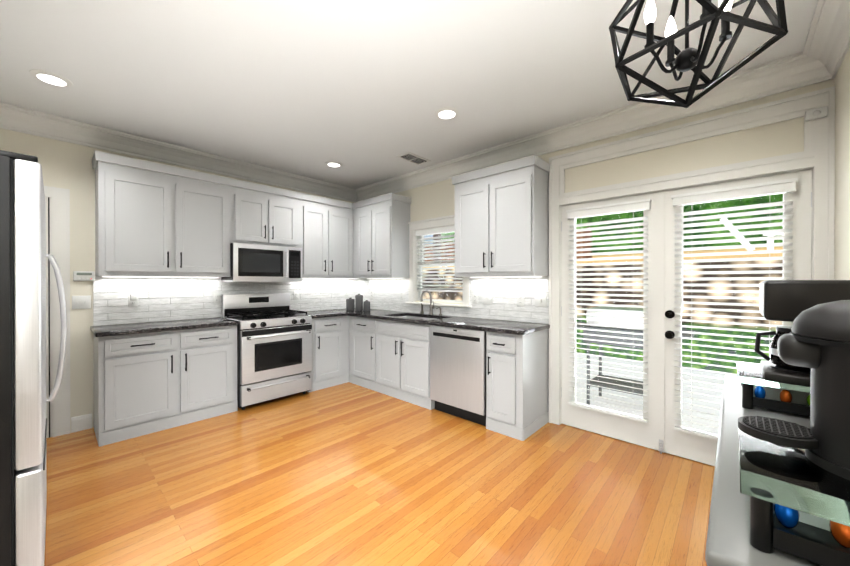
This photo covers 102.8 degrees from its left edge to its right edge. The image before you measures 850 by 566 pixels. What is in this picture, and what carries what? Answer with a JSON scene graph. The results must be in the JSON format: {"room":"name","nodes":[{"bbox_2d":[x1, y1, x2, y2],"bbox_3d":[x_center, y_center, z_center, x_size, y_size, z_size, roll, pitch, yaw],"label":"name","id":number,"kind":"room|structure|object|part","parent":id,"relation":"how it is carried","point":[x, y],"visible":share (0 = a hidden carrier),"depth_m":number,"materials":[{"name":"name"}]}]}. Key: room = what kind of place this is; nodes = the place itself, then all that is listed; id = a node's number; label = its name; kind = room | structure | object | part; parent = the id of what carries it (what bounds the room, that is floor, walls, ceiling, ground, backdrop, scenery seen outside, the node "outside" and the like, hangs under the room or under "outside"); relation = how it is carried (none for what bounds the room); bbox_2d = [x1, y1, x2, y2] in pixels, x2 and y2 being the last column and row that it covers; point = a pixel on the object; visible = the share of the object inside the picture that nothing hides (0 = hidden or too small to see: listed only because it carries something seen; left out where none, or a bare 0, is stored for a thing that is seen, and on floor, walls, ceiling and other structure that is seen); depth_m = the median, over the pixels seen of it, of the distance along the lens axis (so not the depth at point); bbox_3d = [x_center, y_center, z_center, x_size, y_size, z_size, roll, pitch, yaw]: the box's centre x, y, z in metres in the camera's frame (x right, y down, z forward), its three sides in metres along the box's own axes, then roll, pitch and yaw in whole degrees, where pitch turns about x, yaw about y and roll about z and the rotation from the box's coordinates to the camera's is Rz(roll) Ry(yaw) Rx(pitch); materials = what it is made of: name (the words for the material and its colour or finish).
{"room":"kitchen","nodes":[
{"label":"kitchen","id":0,"kind":"room"},
{"bbox_2d":[0,128,354,431],"bbox_3d":[-2.440,-0.041,3.793,0.150,2.690,4.300,0,0,42],"label":"wall","id":1,"kind":"structure","parent":0,"point":[66,165],"depth_m":3.00,"materials":[{"name":"white paint"}]},
{"bbox_2d":[44,186,69,437],"bbox_3d":[-3.438,0.248,2.572,0.028,2.120,1.030,0,0,42],"label":"door frame","id":2,"kind":"structure","parent":1,"relation":"attached to","point":[57,200],"depth_m":2.89,"materials":[{"name":"white paint"}]},
{"bbox_2d":[71,413,91,432],"bbox_3d":[-0.934,1.245,1.836,4.720,0.130,3.140,0,0,42],"label":"baseboard","id":3,"kind":"structure","parent":1,"relation":"attached to","point":[81,422],"depth_m":3.00,"materials":[{"name":"white paint"}]},
{"bbox_2d":[72,295,90,308],"bbox_3d":[-3.048,0.171,3.007,0.014,0.118,0.118,0,0,42],"label":"light switch","id":4,"kind":"object","parent":1,"relation":"attached to","point":[81,302],"depth_m":3.01,"materials":[{"name":"white plastic"}]},
{"bbox_2d":[73,271,94,280],"bbox_3d":[-3.029,-0.061,3.014,0.032,0.085,0.135,0,0,42],"label":"thermostat","id":5,"kind":"object","parent":1,"relation":"attached to","point":[83,275],"visible":1,"depth_m":3.00,"materials":[{"name":"white plastic"}]},
{"bbox_2d":[95,161,234,276],"bbox_3d":[-2.522,-0.547,3.333,0.342,0.964,1.012,0,0,42],"label":"upper cabinet","id":6,"kind":"object","parent":1,"relation":"attached to","point":[152,223],"depth_m":3.16,"materials":[{"name":"grey paint"}]},
{"bbox_2d":[102,276,541,278],"bbox_3d":[-0.903,-0.057,3.125,2.880,0.010,2.810,0,0,42],"label":"led strip","id":7,"kind":"object","parent":6,"relation":"attached to","point":[312,278],"visible":0.9,"depth_m":3.49,"materials":[{"name":"white plastic"}]},
{"bbox_2d":[0,102,355,201],"bbox_3d":[-2.387,-1.305,3.632,0.140,0.158,3.840,0,0,42],"label":"crown molding","id":8,"kind":"structure","parent":1,"relation":"attached to","point":[14,118],"depth_m":3.32,"materials":[{"name":"white paint"}]},
{"bbox_2d":[93,276,356,325],"bbox_3d":[-2.024,0.159,4.125,0.012,0.450,2.880,0,0,42],"label":"backsplash","id":9,"kind":"structure","parent":1,"relation":"attached to","point":[165,299],"depth_m":3.57,"materials":[{"name":"tile"}]},
{"bbox_2d":[128,294,137,306],"bbox_3d":[-2.794,0.168,3.249,0.035,0.124,0.072,0,0,42],"label":"outlet","id":10,"kind":"object","parent":9,"relation":"attached to","point":[132,298],"depth_m":3.25,"materials":[{"name":"white plastic"}]},
{"bbox_2d":[213,293,219,303],"bbox_3d":[-2.323,0.169,3.782,0.009,0.118,0.072,0,0,42],"label":"outlet","id":11,"kind":"object","parent":9,"relation":"attached to","point":[216,296],"depth_m":3.78,"materials":[{"name":"white plastic"}]},
{"bbox_2d":[294,291,298,299],"bbox_3d":[-1.696,0.167,4.468,0.009,0.118,0.072,0,0,42],"label":"outlet","id":12,"kind":"object","parent":9,"relation":"attached to","point":[296,293],"depth_m":4.47,"materials":[{"name":"white plastic"}]},
{"bbox_2d":[344,290,347,297],"bbox_3d":[-1.169,0.165,5.043,0.009,0.118,0.072,0,0,42],"label":"outlet","id":13,"kind":"object","parent":9,"relation":"attached to","point":[345,291],"depth_m":5.04,"materials":[{"name":"white plastic"}]},
{"bbox_2d":[231,186,302,248],"bbox_3d":[-1.920,-0.732,3.992,0.342,0.599,0.774,0,0,42],"label":"upper cabinet","id":14,"kind":"object","parent":1,"relation":"attached to","point":[261,218],"depth_m":3.89,"materials":[{"name":"grey paint"}]},
{"bbox_2d":[221,243,301,281],"bbox_3d":[-1.875,-0.217,3.953,0.432,0.414,0.766,0,0,42],"label":"microwave","id":15,"kind":"object","parent":14,"relation":"attached to","point":[256,263],"visible":0.98,"depth_m":3.79,"materials":[{"name":"silver metal"}]},
{"bbox_2d":[302,200,330,277],"bbox_3d":[-1.530,-0.550,4.418,0.342,0.964,0.381,0,0,42],"label":"upper cabinet","id":16,"kind":"object","parent":1,"relation":"attached to","point":[316,251],"depth_m":4.33,"materials":[{"name":"grey paint"}]},
{"bbox_2d":[323,205,352,277],"bbox_3d":[-1.264,-0.551,4.709,0.342,0.964,0.407,0,0,42],"label":"upper cabinet","id":17,"kind":"object","parent":1,"relation":"attached to","point":[341,218],"depth_m":4.61,"materials":[{"name":"grey paint"}]},
{"bbox_2d":[92,151,549,208],"bbox_3d":[-0.910,-1.066,3.118,3.009,0.075,2.919,0,0,42],"label":"fascia","id":18,"kind":"object","parent":17,"relation":"attached to","point":[538,162],"visible":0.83,"depth_m":3.35,"materials":[{"name":"grey paint"}]},
{"bbox_2d":[44,382,714,565],"bbox_3d":[-0.644,1.334,2.154,5.020,0.050,4.300,0,0,42],"label":"floor","id":19,"kind":"structure","parent":0,"point":[348,474],"depth_m":2.10,"materials":[{"name":"brown wood"}]},
{"bbox_2d":[0,150,66,565],"bbox_3d":[-2.040,0.413,1.358,0.910,1.797,0.846,0,0,42],"label":"fridge","id":20,"kind":"object","parent":19,"relation":"on","point":[23,434],"visible":1,"depth_m":1.27,"materials":[{"name":"silver metal"}]},
{"bbox_2d":[93,325,237,446],"bbox_3d":[-2.438,0.864,3.248,0.588,0.883,1.024,0,0,42],"label":"base cabinet","id":21,"kind":"object","parent":19,"relation":"on","point":[147,383],"visible":1,"depth_m":3.00,"materials":[{"name":"grey paint"}]},
{"bbox_2d":[90,317,239,336],"bbox_3d":[-2.441,0.405,3.237,0.598,0.035,1.046,0,0,42],"label":"countertop","id":22,"kind":"structure","parent":21,"relation":"on","point":[146,327],"depth_m":3.10,"materials":[{"name":"stone"}]},
{"bbox_2d":[222,293,311,409],"bbox_3d":[-1.781,0.716,3.870,0.662,1.175,0.770,0,0,42],"label":"range","id":23,"kind":"object","parent":19,"relation":"on","point":[274,346],"visible":1,"depth_m":3.71,"materials":[{"name":"silver metal"}]},
{"bbox_2d":[307,315,348,391],"bbox_3d":[-1.192,0.860,4.610,0.588,0.883,1.105,0,0,42],"label":"base cabinet","id":24,"kind":"object","parent":19,"relation":"on","point":[330,351],"visible":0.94,"depth_m":4.24,"materials":[{"name":"grey paint"}]},
{"bbox_2d":[299,310,345,318],"bbox_3d":[-1.399,0.402,4.375,0.598,0.035,0.486,0,0,42],"label":"countertop","id":25,"kind":"structure","parent":24,"relation":"on","point":[321,313],"depth_m":4.28,"materials":[{"name":"stone"}]},
{"bbox_2d":[349,316,408,391],"bbox_3d":[-0.616,0.861,4.460,0.575,0.884,0.552,0,0,42],"label":"base cabinet","id":26,"kind":"object","parent":19,"relation":"on","point":[390,358],"depth_m":4.03,"materials":[{"name":"grey paint"}]},
{"bbox_2d":[331,309,549,334],"bbox_3d":[-0.135,0.403,3.971,3.010,0.035,0.623,0,0,42],"label":"countertop","id":27,"kind":"structure","parent":26,"relation":"on","point":[504,326],"depth_m":3.41,"materials":[{"name":"stone"}]},
{"bbox_2d":[346,298,352,309],"bbox_3d":[-1.059,0.295,4.815,0.120,0.175,0.120,0,0,36],"label":"canister","id":28,"kind":"object","parent":27,"relation":"on","point":[349,302],"depth_m":4.76,"materials":[{"name":"grey"}]},
{"bbox_2d":[399,316,434,319],"bbox_3d":[-0.094,0.522,3.952,0.757,0.200,0.397,0,0,42],"label":"sink basin","id":29,"kind":"object","parent":27,"relation":"in","point":[418,317],"depth_m":4.21,"materials":[{"name":"silver metal"}]},
{"bbox_2d":[420,290,441,315],"bbox_3d":[0.021,0.236,4.079,0.342,0.297,0.213,0,0,42],"label":"faucet","id":30,"kind":"object","parent":27,"relation":"on","point":[431,306],"visible":1,"depth_m":4.11,"materials":[{"name":"silver metal"}]},
{"bbox_2d":[430,325,485,425],"bbox_3d":[0.465,0.866,3.438,0.640,0.879,0.547,0,0,42],"label":"dishwasher","id":31,"kind":"object","parent":19,"relation":"on","point":[457,372],"visible":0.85,"depth_m":3.22,"materials":[{"name":"silver metal"}]},
{"bbox_2d":[486,329,548,440],"bbox_3d":[0.844,0.865,3.100,0.357,0.883,0.588,0,0,42],"label":"base cabinet","id":32,"kind":"object","parent":19,"relation":"on","point":[517,386],"visible":0.92,"depth_m":2.93,"materials":[{"name":"grey paint"}]},
{"bbox_2d":[705,362,849,565],"bbox_3d":[1.175,0.837,1.010,0.486,0.952,1.550,0,0,42],"label":"countertop","id":33,"kind":"structure","parent":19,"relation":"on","point":[728,540],"depth_m":0.63,"materials":[{"name":"grey"}]},
{"bbox_3d":[1.431,0.410,1.269,0.385,0.102,0.404,0,0,42],"label":"pod drawer","id":34,"kind":"part","parent":33,"relation":"part of","materials":[{"name":"black plastic"}]},
{"bbox_2d":[738,300,849,479],"bbox_3d":[0.861,0.196,0.651,0.382,0.330,0.220,0,0,42],"label":"coffee machine","id":35,"kind":"object","parent":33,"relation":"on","point":[816,340],"visible":1,"depth_m":0.67,"materials":[{"name":"black plastic"}]},
{"bbox_3d":[0.830,0.412,0.613,0.385,0.102,0.404,0,0,42],"label":"pod drawer","id":36,"kind":"part","parent":33,"relation":"part of","materials":[{"name":"black plastic"}]},
{"bbox_2d":[754,280,849,386],"bbox_3d":[1.405,0.174,1.265,0.253,0.369,0.260,0,0,42],"label":"coffee maker","id":37,"kind":"object","parent":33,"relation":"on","point":[787,300],"visible":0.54,"depth_m":1.21,"materials":[{"name":"black plastic"}]},
{"bbox_2d":[0,0,817,188],"bbox_3d":[-0.644,-1.406,2.145,5.020,0.050,4.300,0,0,42],"label":"ceiling","id":38,"kind":"structure","parent":0,"point":[362,91],"depth_m":2.18,"materials":[{"name":"white paint"}]},
{"bbox_2d":[29,69,72,86],"bbox_3d":[-2.519,-1.375,2.289,0.200,0.012,0.200,0,0,42],"label":"recessed light","id":39,"kind":"object","parent":38,"relation":"in","point":[52,78],"visible":1,"depth_m":2.27,"materials":[{"name":"white paint"}]},
{"bbox_2d":[325,161,342,166],"bbox_3d":[-1.064,-1.380,3.953,0.200,0.012,0.200,0,0,42],"label":"recessed light","id":40,"kind":"object","parent":38,"relation":"in","point":[333,164],"visible":1,"depth_m":3.93,"materials":[{"name":"white paint"}]},
{"bbox_2d":[397,152,429,164],"bbox_3d":[-0.122,-1.382,3.775,0.190,0.008,0.350,0,0,42],"label":"ceiling vent","id":41,"kind":"object","parent":38,"relation":"in","point":[413,158],"visible":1,"depth_m":3.77,"materials":[{"name":"white metal"}]},
{"bbox_2d":[435,107,458,118],"bbox_3d":[0.178,-1.376,2.762,0.200,0.012,0.200,0,0,42],"label":"recessed light","id":42,"kind":"object","parent":38,"relation":"in","point":[446,113],"visible":1,"depth_m":2.74,"materials":[{"name":"white paint"}]},
{"bbox_2d":[609,0,787,107],"bbox_3d":[0.914,-0.994,1.182,0.487,0.766,0.474,0,0,42],"label":"pendant chandelier","id":43,"kind":"object","parent":38,"relation":"hanging from","point":[687,58],"visible":1,"depth_m":1.17,"materials":[{"name":"black metal"}]},
{"bbox_2d":[380,79,833,304],"bbox_3d":[0.757,-0.041,3.680,5.020,2.690,0.150,0,0,42],"label":"wall","id":44,"kind":"structure","parent":0,"point":[433,200],"depth_m":2.56,"materials":[{"name":"white paint"}]},
{"bbox_2d":[353,200,409,277],"bbox_3d":[-0.622,-0.551,4.579,0.819,0.965,0.378,0,0,42],"label":"upper cabinet","id":45,"kind":"object","parent":44,"relation":"attached to","point":[381,240],"visible":1,"depth_m":4.37,"materials":[{"name":"grey paint"}]},
{"bbox_2d":[405,215,471,307],"bbox_3d":[0.177,-0.257,4.156,1.020,1.060,0.190,0,0,42],"label":"window","id":46,"kind":"structure","parent":44,"relation":"in","point":[434,223],"depth_m":4.32,"materials":[{"name":"white paint"}]},
{"bbox_2d":[416,226,462,291],"bbox_3d":[0.173,-0.283,4.153,0.750,0.772,0.056,0,0,42],"label":"window blind","id":47,"kind":"object","parent":46,"relation":"attached to","point":[449,229],"visible":0.67,"depth_m":4.16,"materials":[{"name":"white plastic"}]},
{"bbox_3d":[0.214,-0.211,4.197,0.752,0.914,0.060,0,0,42],"label":"sash of the window by the sink","id":48,"kind":"part","parent":46,"relation":"part of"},
{"bbox_2d":[357,276,548,323],"bbox_3d":[0.063,0.159,4.202,2.988,0.450,0.012,0,0,42],"label":"backsplash","id":49,"kind":"structure","parent":44,"relation":"attached to","point":[505,291],"depth_m":3.66,"materials":[{"name":"tile"}]},
{"bbox_2d":[370,290,373,297],"bbox_3d":[-0.775,0.166,4.955,0.072,0.118,0.008,0,0,42],"label":"outlet","id":50,"kind":"object","parent":49,"relation":"attached to","point":[371,291],"depth_m":4.95,"materials":[{"name":"white plastic"}]},
{"bbox_2d":[400,291,403,299],"bbox_3d":[-0.310,0.167,4.530,0.072,0.118,0.008,0,0,42],"label":"outlet","id":51,"kind":"object","parent":49,"relation":"attached to","point":[401,292],"depth_m":4.52,"materials":[{"name":"white plastic"}]},
{"bbox_2d":[472,293,477,303],"bbox_3d":[0.553,0.169,3.740,0.072,0.118,0.008,0,0,42],"label":"outlet","id":52,"kind":"object","parent":49,"relation":"attached to","point":[474,295],"depth_m":3.74,"materials":[{"name":"white plastic"}]},
{"bbox_2d":[483,293,492,304],"bbox_3d":[0.673,0.170,3.626,0.118,0.118,0.014,0,0,42],"label":"outlet","id":53,"kind":"object","parent":49,"relation":"attached to","point":[487,297],"depth_m":3.62,"materials":[{"name":"white plastic"}]},
{"bbox_2d":[517,294,523,305],"bbox_3d":[0.952,0.170,3.375,0.072,0.118,0.008,0,0,42],"label":"outlet","id":54,"kind":"object","parent":49,"relation":"attached to","point":[520,297],"depth_m":3.37,"materials":[{"name":"white plastic"}]},
{"bbox_2d":[535,295,546,306],"bbox_3d":[1.098,0.171,3.232,0.118,0.118,0.022,0,0,42],"label":"outlet","id":55,"kind":"object","parent":49,"relation":"attached to","point":[540,300],"depth_m":3.23,"materials":[{"name":"white plastic"}]},
{"bbox_2d":[455,165,548,276],"bbox_3d":[0.721,-0.547,3.350,0.870,0.965,0.378,0,0,42],"label":"upper cabinet","id":56,"kind":"object","parent":44,"relation":"attached to","point":[501,224],"visible":1,"depth_m":3.16,"materials":[{"name":"grey paint"}]},
{"bbox_2d":[352,52,836,201],"bbox_3d":[0.659,-1.305,3.569,4.720,0.158,0.140,0,0,42],"label":"crown molding","id":57,"kind":"structure","parent":44,"relation":"attached to","point":[780,75],"depth_m":2.76,"materials":[{"name":"white paint"}]},
{"bbox_2d":[561,192,658,450],"bbox_3d":[1.536,0.297,2.871,0.768,2.008,0.106,0,0,42],"label":"door","id":58,"kind":"structure","parent":44,"relation":"in","point":[635,429],"depth_m":2.82,"materials":[{"name":"white paint"}]},
{"bbox_2d":[549,86,834,424],"bbox_3d":[1.856,0.070,2.660,1.719,2.475,0.192,0,0,42],"label":"door frame","id":59,"kind":"structure","parent":44,"relation":"attached to","point":[817,155],"depth_m":2.38,"materials":[{"name":"white paint"}]},
{"bbox_2d":[659,169,811,465],"bbox_3d":[2.096,0.298,2.353,0.786,2.008,0.114,0,0,42],"label":"door","id":60,"kind":"structure","parent":44,"relation":"in","point":[675,436],"depth_m":2.40,"materials":[{"name":"white paint"}]},
{"bbox_2d":[659,439,662,453],"bbox_3d":[1.813,1.258,2.605,0.028,0.100,0.020,0,0,42],"label":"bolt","id":61,"kind":"structure","parent":60,"relation":"attached to","point":[661,446],"depth_m":2.60,"materials":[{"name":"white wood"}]},
{"bbox_2d":[805,106,827,120],"bbox_3d":[2.357,-1.021,2.042,0.090,0.060,0.038,0,0,42],"label":"sensor","id":62,"kind":"object","parent":44,"relation":"attached to","point":[816,113],"visible":1,"depth_m":2.03,"materials":[{"name":"white plastic"}]},
{"bbox_2d":[834,47,849,279],"bbox_3d":[1.102,-0.031,0.450,0.150,2.690,4.150,0,0,42],"label":"wall","id":63,"kind":"structure","parent":0,"point":[842,185],"depth_m":1.86,"materials":[{"name":"white paint"}]},
{"bbox_2d":[800,0,849,79],"bbox_3d":[0.992,-1.296,0.541,0.140,0.158,3.840,0,0,42],"label":"crown molding","id":64,"kind":"structure","parent":63,"relation":"attached to","point":[820,57],"depth_m":1.83,"materials":[{"name":"white paint"}]},
{"label":"outside","id":65,"kind":"structure","parent":0,"visible":0},
{"bbox_2d":[441,193,782,257],"bbox_3d":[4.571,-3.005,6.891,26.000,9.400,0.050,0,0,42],"label":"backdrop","id":66,"kind":"structure","parent":65,"point":[720,204],"depth_m":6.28,"materials":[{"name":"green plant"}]},
{"bbox_2d":[576,353,725,434],"bbox_3d":[2.914,1.460,5.094,22.000,0.080,4.839,0,0,42],"label":"ground","id":67,"kind":"structure","parent":65,"point":[617,408],"depth_m":4.33,"materials":[{"name":"grey concrete"}]},
{"bbox_2d":[422,253,782,373],"bbox_3d":[4.211,0.480,6.509,26.000,1.869,0.985,0,0,42],"label":"fence","id":68,"kind":"structure","parent":67,"relation":"on","point":[699,348],"depth_m":5.53,"materials":[{"name":"wood"}]},
{"bbox_2d":[433,234,441,262],"bbox_3d":[0.329,-2.340,9.812,1.651,3.748,0.290,0,0,42],"label":"tree","id":69,"kind":"object","parent":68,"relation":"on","point":[437,249],"depth_m":9.71,"materials":[{"name":"brown plant"}]},
{"bbox_2d":[424,227,591,263],"bbox_3d":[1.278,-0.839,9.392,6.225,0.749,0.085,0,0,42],"label":"building","id":70,"kind":"structure","parent":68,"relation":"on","point":[579,252],"depth_m":7.43,"materials":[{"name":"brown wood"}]},
{"bbox_2d":[720,218,782,250],"bbox_3d":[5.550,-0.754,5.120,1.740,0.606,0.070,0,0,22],"label":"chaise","id":71,"kind":"object","parent":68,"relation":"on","point":[747,242],"depth_m":5.29,"materials":[{"name":"white"}]},
{"bbox_2d":[576,306,694,403],"bbox_3d":[2.270,0.853,3.870,1.240,1.139,0.592,0,0,42],"label":"outdoor grill","id":72,"kind":"object","parent":67,"relation":"on","point":[619,382],"depth_m":3.78,"materials":[{"name":"grey metal"}]}
]}

